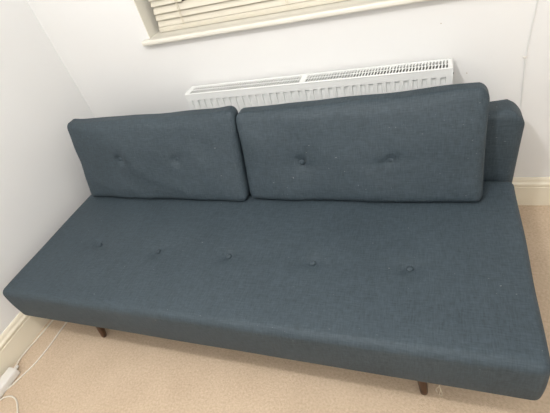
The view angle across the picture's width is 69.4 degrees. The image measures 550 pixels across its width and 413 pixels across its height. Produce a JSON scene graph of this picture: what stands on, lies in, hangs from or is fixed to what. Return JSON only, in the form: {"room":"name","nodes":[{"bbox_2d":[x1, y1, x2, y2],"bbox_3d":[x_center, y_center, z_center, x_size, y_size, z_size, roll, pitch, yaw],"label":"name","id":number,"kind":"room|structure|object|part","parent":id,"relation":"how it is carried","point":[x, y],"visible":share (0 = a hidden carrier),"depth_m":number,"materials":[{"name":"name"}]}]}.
{"room":"living room","nodes":[
{"label":"living room","id":0,"kind":"room"},
{"bbox_2d":[0,0,94,334],"bbox_3d":[-1.752,0.097,0.772,0.150,2.600,3.386,1,42,22],"label":"wall","id":1,"kind":"structure","parent":0,"point":[43,182],"depth_m":1.95,"materials":[{"name":"white paint"}]},
{"bbox_2d":[0,312,49,376],"bbox_3d":[-1.391,1.012,1.502,0.019,0.155,3.366,1,42,22],"label":"baseboard","id":2,"kind":"structure","parent":1,"relation":"attached to","point":[22,331],"depth_m":1.89,"materials":[{"name":"beige paint"}]},
{"bbox_2d":[0,205,549,412],"bbox_3d":[0.142,1.110,1.037,3.615,0.120,3.866,1,42,22],"label":"floor","id":3,"kind":"structure","parent":0,"point":[82,370],"depth_m":1.60,"materials":[{"name":"beige carpet"}]},
{"bbox_2d":[0,395,18,412],"bbox_3d":[-1.183,0.911,1.662,0.232,0.007,0.239,1,42,22],"label":"power cable","id":4,"kind":"object","parent":3,"relation":"on","point":[8,395],"visible":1,"depth_m":1.73,"materials":[{"name":"white plastic"}]},
{"bbox_2d":[0,365,19,397],"bbox_3d":[-1.243,0.846,1.739,0.054,0.036,0.318,2,43,23],"label":"power strip","id":5,"kind":"object","parent":3,"relation":"on","point":[10,374],"visible":1,"depth_m":1.79,"materials":[{"name":"white plastic"}]},
{"bbox_2d":[14,320,52,367],"bbox_3d":[-1.140,0.584,2.022,0.034,0.021,0.525,2,43,23],"label":"power cable","id":6,"kind":"object","parent":3,"relation":"on","point":[52,320],"visible":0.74,"depth_m":1.94,"materials":[{"name":"white plastic"}]},
{"bbox_2d":[7,322,66,389],"bbox_3d":[-1.089,0.644,1.943,0.055,0.007,0.766,6,45,27],"label":"power cable","id":7,"kind":"object","parent":3,"relation":"on","point":[21,376],"visible":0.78,"depth_m":1.86,"materials":[{"name":"white plastic"}]},
{"bbox_2d":[3,99,549,399],"bbox_3d":[-0.112,0.123,1.681,2.029,0.654,0.913,1,42,22],"label":"sofa","id":8,"kind":"object","parent":3,"relation":"on","point":[440,293],"visible":0.63,"depth_m":1.39,"materials":[{"name":"blue fabric"}]},
{"bbox_3d":[-0.814,0.526,1.830,0.068,0.197,0.042,-28,40,-13],"label":"leg","id":9,"kind":"part","parent":8,"relation":"part of","materials":[{"name":"brown wood"}]},
{"bbox_2d":[67,106,249,200],"bbox_3d":[-0.569,-0.230,1.874,0.930,0.383,0.198,1,42,22],"label":"cushion","id":10,"kind":"object","parent":8,"relation":"on","point":[189,154],"visible":0.95,"depth_m":1.80,"materials":[{"name":"blue fabric"}]},
{"bbox_2d":[236,82,489,201],"bbox_3d":[0.294,-0.216,1.530,0.925,0.393,0.193,1,42,22],"label":"cushion","id":11,"kind":"object","parent":8,"relation":"on","point":[428,144],"visible":1,"depth_m":1.46,"materials":[{"name":"blue fabric"}]},
{"bbox_3d":[0.484,0.551,1.319,0.042,0.197,0.068,-28,40,-13],"label":"leg","id":12,"kind":"part","parent":8,"relation":"part of","materials":[{"name":"brown wood"}]},
{"bbox_3d":[-0.034,-0.244,1.856,2.027,0.364,0.134,1,42,21],"label":"backrest","id":13,"kind":"part","parent":8,"relation":"part of","materials":[{"name":"blue fabric"}]},
{"bbox_2d":[27,0,549,176],"bbox_3d":[0.323,-1.077,1.389,3.515,2.600,0.250,1,42,22],"label":"wall","id":14,"kind":"structure","parent":0,"point":[98,42],"depth_m":1.70,"materials":[{"name":"white paint"}]},
{"bbox_2d":[133,0,429,45],"bbox_3d":[0.006,-1.255,1.297,1.563,1.172,0.258,1,42,22],"label":"window","id":15,"kind":"structure","parent":14,"relation":"in","point":[144,8],"depth_m":1.66,"materials":[{"name":"beige paint"}]},
{"bbox_2d":[148,0,347,32],"bbox_3d":[-0.002,-1.244,1.280,1.446,1.134,0.048,1,42,22],"label":"blind","id":16,"kind":"object","parent":15,"relation":"attached to","point":[171,15],"visible":1,"depth_m":1.75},
{"bbox_2d":[185,58,453,112],"bbox_3d":[0.217,-0.278,1.947,1.170,0.753,0.113,1,42,22],"label":"radiator","id":17,"kind":"object","parent":14,"relation":"attached to","point":[366,80],"visible":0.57,"depth_m":1.67,"materials":[{"name":"metal"}]},
{"bbox_2d":[185,58,452,95],"bbox_3d":[0.125,-0.547,1.704,1.167,0.006,0.088,1,42,21],"label":"grille","id":18,"kind":"object","parent":17,"relation":"attached to","point":[366,74],"depth_m":1.66,"materials":[{"name":"metal"}]},
{"bbox_3d":[0.205,-0.352,1.917,1.159,0.576,0.012,1,42,21],"label":"panel","id":19,"kind":"part","parent":17,"relation":"part of","materials":[{"name":"metal"}]},
{"bbox_2d":[520,0,537,109],"bbox_3d":[0.785,-1.039,1.049,0.032,2.425,0.004,1,42,22],"label":"cable","id":20,"kind":"object","parent":14,"relation":"attached to","point":[537,0],"visible":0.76,"depth_m":1.45,"materials":[{"name":"plastic"}]},
{"bbox_2d":[512,177,549,205],"bbox_3d":[0.570,-0.080,2.065,3.215,0.155,0.019,1,42,22],"label":"baseboard","id":21,"kind":"structure","parent":14,"relation":"attached to","point":[528,190],"depth_m":1.81,"materials":[{"name":"beige paint"}]}
]}

